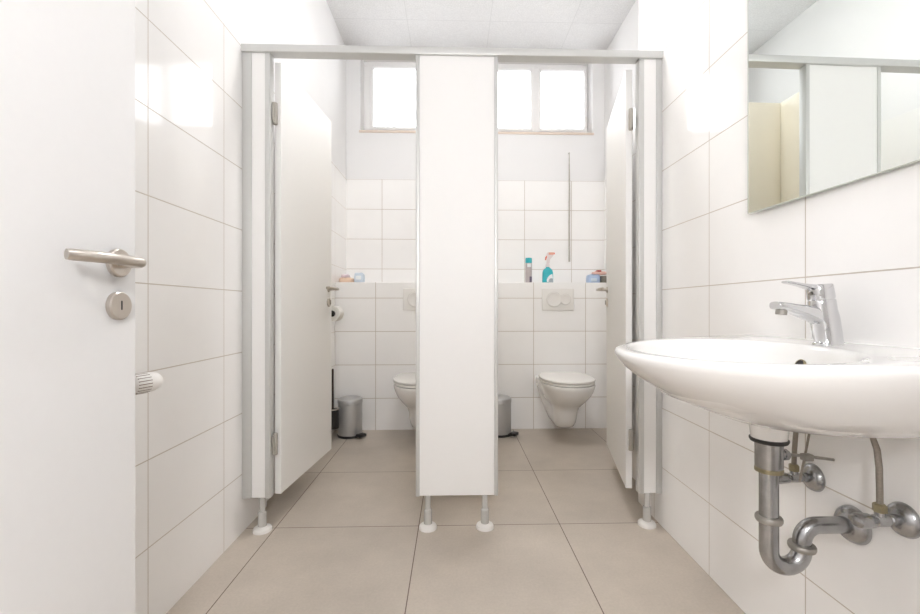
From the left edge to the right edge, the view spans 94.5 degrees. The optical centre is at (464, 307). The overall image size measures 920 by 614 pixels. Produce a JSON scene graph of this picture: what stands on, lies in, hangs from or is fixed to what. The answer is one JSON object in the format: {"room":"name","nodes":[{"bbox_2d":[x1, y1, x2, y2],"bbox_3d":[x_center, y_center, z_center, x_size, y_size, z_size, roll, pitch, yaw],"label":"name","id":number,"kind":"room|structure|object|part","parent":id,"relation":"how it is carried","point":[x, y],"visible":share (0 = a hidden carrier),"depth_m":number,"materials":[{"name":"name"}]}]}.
{"room":"public restroom","nodes":[
{"label":"public restroom","id":0,"kind":"room"},
{"bbox_2d":[135,0,346,613],"bbox_3d":[-1.038,-0.622,1.662,0.250,3.090,3.780,0,0,-2],"label":"wall","id":1,"kind":"structure","parent":0,"point":[190,507],"depth_m":1.43,"materials":[{"name":"white tile"}]},
{"bbox_2d":[135,372,162,394],"bbox_3d":[-0.804,0.353,0.526,0.164,0.500,0.975,0,0,2],"label":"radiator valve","id":2,"kind":"object","parent":1,"relation":"attached to","point":[145,382],"visible":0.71,"depth_m":0.96,"materials":[{"name":"white plastic"}]},
{"bbox_2d":[331,407,339,429],"bbox_3d":[-0.919,0.764,2.955,0.092,0.147,0.092,0,0,43],"label":"toilet brush holder","id":3,"kind":"object","parent":1,"relation":"attached to","point":[334,413],"visible":0.59,"depth_m":2.93,"materials":[{"name":"black plastic"}]},
{"bbox_2d":[332,369,333,409],"bbox_3d":[-0.919,0.620,2.955,0.062,0.397,0.062,0,0,-2],"label":"toilet brush","id":4,"kind":"object","parent":3,"relation":"in","point":[332,369],"visible":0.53,"depth_m":2.95,"materials":[{"name":"brown plastic"}]},
{"bbox_3d":[-0.912,0.037,2.851,0.117,0.050,0.150,0,0,-2],"label":"toilet roll holder","id":5,"kind":"object","parent":1,"relation":"attached to","visible":0},
{"bbox_2d":[331,306,343,320],"bbox_3d":[-0.872,0.037,2.837,0.102,0.102,0.100,0,0,-2],"label":"toilet roll","id":6,"kind":"object","parent":5,"relation":"on","point":[339,313],"visible":0.65,"depth_m":2.79,"materials":[{"name":"paper"}]},
{"bbox_2d":[166,428,744,613],"bbox_3d":[0.176,0.953,0.865,2.600,0.060,5.520,0,0,-2],"label":"floor","id":7,"kind":"structure","parent":0,"point":[345,537],"depth_m":1.63,"materials":[{"name":"beige tile"}]},
{"bbox_2d":[242,52,273,534],"bbox_3d":[-0.858,-0.064,1.762,0.115,1.973,0.074,0,0,-2],"label":"partition panel","id":8,"kind":"object","parent":7,"relation":"on","point":[257,68],"visible":1,"depth_m":1.75,"materials":[{"name":"white laminate"}]},
{"bbox_3d":[-0.840,0.912,1.762,0.074,0.021,0.074,0,0,-2],"label":"foot plate","id":9,"kind":"part","parent":8,"relation":"part of","materials":[{"name":"white plastic"}]},
{"bbox_2d":[272,63,338,493],"bbox_3d":[-0.770,-0.126,2.057,0.157,1.813,0.599,0,0,3],"label":"door","id":10,"kind":"structure","parent":8,"relation":"attached to","point":[301,437],"depth_m":1.96,"materials":[{"name":"white laminate"}]},
{"bbox_3d":[-0.713,-0.103,2.248,0.065,0.016,0.137,0,0,3],"label":"lever","id":11,"kind":"part","parent":10,"relation":"part of","materials":[{"name":"metal"}]},
{"bbox_2d":[337,395,365,438],"bbox_3d":[-0.813,0.781,3.065,0.245,0.284,0.178,0,0,36],"label":"pedal bin","id":12,"kind":"object","parent":7,"relation":"on","point":[350,411],"visible":1,"depth_m":3.00,"materials":[{"name":"silver metal"}]},
{"bbox_3d":[-0.831,0.661,3.078,0.177,0.045,0.177,0,0,36],"label":"lid","id":13,"kind":"part","parent":12,"relation":"part of","materials":[{"name":"silver metal"}]},
{"bbox_2d":[416,55,497,532],"bbox_3d":[-0.033,-0.064,1.785,0.343,1.973,0.074,0,0,-2],"label":"partition panel","id":14,"kind":"object","parent":7,"relation":"on","point":[457,96],"visible":1,"depth_m":1.77,"materials":[{"name":"white laminate"}]},
{"bbox_3d":[-0.155,0.912,1.781,0.074,0.021,0.074,0,0,-2],"label":"foot plate","id":15,"kind":"part","parent":14,"relation":"part of","materials":[{"name":"white plastic"}]},
{"bbox_2d":[241,44,662,63],"bbox_3d":[-0.042,-1.065,1.784,1.748,0.030,0.052,0,0,-2],"label":"rail","id":16,"kind":"object","parent":14,"relation":"attached to","point":[284,51],"visible":0.76,"depth_m":1.77,"materials":[{"name":"metal"}]},
{"bbox_3d":[0.084,0.912,1.788,0.074,0.021,0.074,0,0,-2],"label":"foot plate","id":17,"kind":"part","parent":14,"relation":"part of","materials":[{"name":"white plastic"}]},
{"bbox_2d":[498,394,518,437],"bbox_3d":[0.270,0.781,3.096,0.245,0.284,0.178,0,0,33],"label":"pedal bin","id":18,"kind":"object","parent":7,"relation":"on","point":[504,401],"visible":0.6,"depth_m":3.03,"materials":[{"name":"silver metal"}]},
{"bbox_3d":[0.251,0.661,3.108,0.177,0.045,0.177,0,0,33],"label":"lid","id":19,"kind":"part","parent":18,"relation":"part of","materials":[{"name":"silver metal"}]},
{"bbox_2d":[636,59,661,529],"bbox_3d":[0.782,-0.064,1.808,0.099,1.973,0.074,0,0,-2],"label":"partition panel","id":20,"kind":"object","parent":7,"relation":"on","point":[648,71],"visible":1,"depth_m":1.79,"materials":[{"name":"white laminate"}]},
{"bbox_2d":[596,70,632,487],"bbox_3d":[0.766,-0.126,2.127,0.157,1.813,0.640,0,0,11],"label":"door","id":21,"kind":"structure","parent":20,"relation":"attached to","point":[618,302],"depth_m":1.97,"materials":[{"name":"white laminate"}]},
{"bbox_3d":[0.762,-0.103,2.346,0.065,0.016,0.137,0,0,11],"label":"lever","id":22,"kind":"part","parent":21,"relation":"part of","materials":[{"name":"metal"}]},
{"bbox_3d":[0.774,0.912,1.807,0.074,0.021,0.074,0,0,-2],"label":"foot plate","id":23,"kind":"part","parent":20,"relation":"part of","materials":[{"name":"white plastic"}]},
{"bbox_2d":[346,60,604,282],"bbox_3d":[0.097,-0.652,3.704,2.600,3.150,0.240,0,0,-2],"label":"wall","id":24,"kind":"structure","parent":0,"point":[533,170],"depth_m":3.60,"materials":[{"name":"white tile"}]},
{"bbox_2d":[393,373,415,428],"bbox_3d":[-0.308,0.662,2.962,0.374,0.389,0.522,0,0,-2],"label":"toilet","id":25,"kind":"object","parent":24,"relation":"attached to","point":[404,383],"visible":0.41,"depth_m":2.79,"materials":[{"name":"white ceramic"}]},
{"bbox_3d":[-0.307,0.481,2.932,0.374,0.026,0.451,0,0,-2],"label":"lid","id":26,"kind":"part","parent":25,"relation":"part of","materials":[{"name":"white plastic"}]},
{"bbox_3d":[-0.307,0.506,2.929,0.368,0.016,0.437,0,0,-2],"label":"seat","id":27,"kind":"part","parent":25,"relation":"part of","materials":[{"name":"white plastic"}]},
{"bbox_2d":[403,288,415,309],"bbox_3d":[-0.345,-0.065,3.213,0.244,0.166,0.017,0,0,-2],"label":"flush plate","id":28,"kind":"object","parent":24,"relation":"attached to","point":[409,294],"visible":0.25,"depth_m":3.21,"materials":[{"name":"white plastic"}]},
{"bbox_2d":[335,282,606,429],"bbox_3d":[0.102,0.364,3.409,2.175,1.118,0.350,0,0,-2],"label":"wall","id":29,"kind":"structure","parent":24,"relation":"attached to","point":[375,338],"depth_m":3.24,"materials":[{"name":"white tile"}]},
{"bbox_2d":[339,274,353,281],"bbox_3d":[-0.924,-0.230,3.336,0.106,0.069,0.120,0,0,-2],"label":"pack","id":30,"kind":"object","parent":29,"relation":"on","point":[344,277],"visible":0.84,"depth_m":3.28,"materials":[{"name":"pink plastic"}]},
{"bbox_2d":[354,273,364,281],"bbox_3d":[-0.826,-0.236,3.329,0.075,0.082,0.098,0,0,-2],"label":"pack","id":31,"kind":"object","parent":29,"relation":"on","point":[358,277],"visible":0.88,"depth_m":3.29,"materials":[{"name":"blue plastic"}]},
{"bbox_2d":[525,258,531,281],"bbox_3d":[0.509,-0.297,3.395,0.053,0.204,0.054,0,0,-2],"label":"spray can","id":32,"kind":"object","parent":29,"relation":"on","point":[528,261],"visible":0.84,"depth_m":3.37,"materials":[{"name":"grey metal"}]},
{"bbox_2d":[542,252,554,282],"bbox_3d":[0.669,-0.320,3.399,0.100,0.250,0.060,0,0,-2],"label":"spray bottle","id":33,"kind":"object","parent":29,"relation":"on","point":[547,274],"visible":0.92,"depth_m":3.38,"materials":[{"name":"teal plastic"}]},
{"bbox_2d":[586,274,599,282],"bbox_3d":[1.028,-0.233,3.407,0.098,0.076,0.106,0,0,-2],"label":"packet","id":34,"kind":"object","parent":29,"relation":"on","point":[591,278],"visible":0.86,"depth_m":3.36,"materials":[{"name":"plastic"}]},
{"bbox_2d":[591,270,606,274],"bbox_3d":[1.077,-0.284,3.410,0.107,0.035,0.093,0,0,-2],"label":"cleaning cloth","id":35,"kind":"object","parent":34,"relation":"on","point":[599,272],"visible":0.95,"depth_m":3.37,"materials":[{"name":"fabric"}]},
{"bbox_2d":[600,276,606,282],"bbox_3d":[1.115,-0.225,3.413,0.070,0.060,0.100,0,0,-2],"label":"sponge","id":36,"kind":"object","parent":29,"relation":"on","point":[603,279],"visible":0.35,"depth_m":3.36,"materials":[{"name":"grey"}]},
{"bbox_2d":[359,62,593,134],"bbox_3d":[0.103,-1.808,3.682,1.985,0.676,0.205,0,0,-2],"label":"window","id":37,"kind":"structure","parent":24,"relation":"in","point":[535,70],"depth_m":3.73,"materials":[{"name":"white plastic"}]},
{"bbox_3d":[-0.603,-1.835,3.719,0.436,0.563,0.052,0,0,-2],"label":"sash","id":38,"kind":"part","parent":37,"relation":"part of","materials":[{"name":"white glass"}]},
{"bbox_3d":[0.104,-1.480,3.652,1.985,0.019,0.145,0,0,-2],"label":"sill","id":39,"kind":"part","parent":37,"relation":"part of","materials":[{"name":"beige stone"}]},
{"bbox_3d":[0.379,-1.835,3.746,0.449,0.563,0.052,0,0,-2],"label":"sash","id":40,"kind":"part","parent":37,"relation":"part of","materials":[{"name":"white glass"}]},
{"bbox_3d":[0.860,-1.835,3.760,0.433,0.563,0.052,0,0,-2],"label":"sash","id":41,"kind":"part","parent":37,"relation":"part of","materials":[{"name":"white glass"}]},
{"bbox_2d":[542,289,573,309],"bbox_3d":[0.710,-0.065,3.243,0.244,0.166,0.017,0,0,-2],"label":"flush plate","id":42,"kind":"object","parent":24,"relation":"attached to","point":[552,299],"visible":1,"depth_m":3.24,"materials":[{"name":"white plastic"}]},
{"bbox_2d":[535,372,595,427],"bbox_3d":[0.712,0.662,2.990,0.374,0.389,0.522,0,0,-2],"label":"toilet","id":43,"kind":"object","parent":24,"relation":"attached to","point":[561,394],"visible":1,"depth_m":2.87,"materials":[{"name":"white ceramic"}]},
{"bbox_3d":[0.713,0.506,2.958,0.368,0.016,0.437,0,0,-2],"label":"seat","id":44,"kind":"part","parent":43,"relation":"part of","materials":[{"name":"white plastic"}]},
{"bbox_3d":[0.713,0.481,2.961,0.374,0.026,0.451,0,0,-2],"label":"lid","id":45,"kind":"part","parent":43,"relation":"part of","materials":[{"name":"white plastic"}]},
{"bbox_2d":[568,152,569,261],"bbox_3d":[0.885,-0.855,3.600,0.016,0.926,0.018,0,0,-2],"label":"cord","id":46,"kind":"object","parent":24,"relation":"hanging from","point":[569,152],"visible":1,"depth_m":3.59,"materials":[{"name":"grey metal"}]},
{"bbox_2d":[326,0,635,49],"bbox_3d":[0.176,-2.197,0.865,2.600,0.060,5.520,0,0,-2],"label":"ceiling","id":47,"kind":"structure","parent":0,"point":[532,24],"depth_m":3.23,"materials":[{"name":"paint"}]},
{"bbox_2d":[604,0,638,275],"bbox_3d":[1.304,-0.622,2.828,0.195,3.090,1.580,0,0,-2],"label":"wall","id":48,"kind":"structure","parent":0,"point":[626,37],"depth_m":3.33,"materials":[{"name":"white paint"}]},
{"bbox_2d":[632,107,635,479],"bbox_3d":[1.066,-0.077,2.306,0.310,2.000,0.550,0,0,-2],"label":"trim","id":49,"kind":"structure","parent":48,"relation":"attached to","point":[634,109],"depth_m":2.28,"materials":[{"name":"grey metal"}]},
{"bbox_2d":[638,0,919,613],"bbox_3d":[1.156,-0.622,0.933,0.600,3.090,2.200,0,0,-2],"label":"wall","id":50,"kind":"structure","parent":0,"point":[723,265],"depth_m":1.27,"materials":[{"name":"white tile"}]},
{"bbox_2d":[614,334,919,441],"bbox_3d":[0.601,0.180,0.927,0.510,0.206,0.660,0,0,-2],"label":"washbasin","id":51,"kind":"object","parent":50,"relation":"attached to","point":[777,386],"visible":1,"depth_m":0.73,"materials":[{"name":"white ceramic"}]},
{"bbox_2d":[769,281,844,344],"bbox_3d":[0.751,0.011,0.931,0.149,0.140,0.048,0,0,-2],"label":"faucet","id":52,"kind":"object","parent":51,"relation":"on","point":[821,311],"visible":0.99,"depth_m":0.91,"materials":[{"name":"silver metal"}]},
{"bbox_3d":[0.735,0.013,0.931,0.116,0.055,0.036,0,0,-2],"label":"spout","id":53,"kind":"part","parent":52,"relation":"part of","materials":[{"name":"silver metal"}]},
{"bbox_3d":[0.734,-0.047,0.931,0.070,0.024,0.032,0,0,-2],"label":"lever","id":54,"kind":"part","parent":52,"relation":"part of","materials":[{"name":"silver metal"}]},
{"bbox_3d":[0.780,-0.035,0.932,0.052,0.038,0.045,0,0,-2],"label":"handle","id":55,"kind":"part","parent":52,"relation":"part of","materials":[{"name":"silver metal"}]},
{"bbox_2d":[779,432,825,491],"bbox_3d":[0.803,0.357,1.038,0.101,0.180,0.066,0,0,-2],"label":"angle valve","id":56,"kind":"object","parent":50,"relation":"attached to","point":[813,477],"visible":0.81,"depth_m":1.03,"materials":[{"name":"silver metal"}]},
{"bbox_3d":[0.770,0.414,1.037,0.035,0.027,0.038,0,0,-2],"label":"knob","id":57,"kind":"part","parent":56,"relation":"part of","materials":[{"name":"silver metal"}]},
{"bbox_2d":[749,434,871,575],"bbox_3d":[0.752,0.430,0.931,0.249,0.305,0.080,0,0,-2],"label":"trap","id":58,"kind":"object","parent":50,"relation":"attached to","point":[769,457],"visible":0.95,"depth_m":0.92,"materials":[{"name":"silver metal"}]},
{"bbox_2d":[754,442,783,470],"bbox_3d":[0.664,0.320,0.929,0.058,0.056,0.058,0,0,-2],"label":"drain pipe","id":59,"kind":"object","parent":58,"relation":"on","point":[768,456],"depth_m":0.91,"materials":[{"name":"silver metal"}]},
{"bbox_3d":[0.773,0.337,0.967,0.029,0.118,0.005,0,0,-2],"label":"pull rod","id":60,"kind":"part","parent":58,"relation":"part of","materials":[{"name":"metal"}]},
{"bbox_3d":[0.769,0.333,0.952,0.135,0.028,0.010,0,0,-12],"label":"lift rod","id":61,"kind":"part","parent":58,"relation":"part of","materials":[{"name":"grey metal"}]},
{"bbox_2d":[747,0,919,213],"bbox_3d":[0.845,-0.677,0.970,0.013,0.803,0.552,0,0,-2],"label":"mirror","id":62,"kind":"object","parent":50,"relation":"attached to","point":[833,86],"visible":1,"depth_m":0.99,"materials":[{"name":"clear glass"}]},
{"bbox_2d":[848,438,919,538],"bbox_3d":[0.809,0.344,0.829,0.101,0.206,0.066,0,0,-2],"label":"angle valve","id":63,"kind":"object","parent":50,"relation":"attached to","point":[901,517],"visible":0.96,"depth_m":0.82,"materials":[{"name":"silver metal"}]},
{"bbox_3d":[0.776,0.414,0.828,0.035,0.027,0.038,0,0,-2],"label":"knob","id":64,"kind":"part","parent":63,"relation":"part of","materials":[{"name":"silver metal"}]},
{"bbox_3d":[0.204,-0.622,-0.129,2.600,3.090,0.130,0,0,-2],"label":"wall","id":65,"kind":"structure","parent":0,"visible":0},
{"bbox_2d":[0,0,146,613],"bbox_3d":[-0.628,-0.081,0.371,0.101,1.992,0.920,0,0,-1],"label":"door","id":66,"kind":"structure","parent":65,"relation":"in","point":[68,260],"depth_m":0.68,"materials":[{"name":"white laminate"}]},
{"bbox_3d":[-0.608,-0.083,0.722,0.054,0.019,0.146,0,0,-2],"label":"lever","id":67,"kind":"part","parent":66,"relation":"part of","materials":[{"name":"metal"}]}
]}

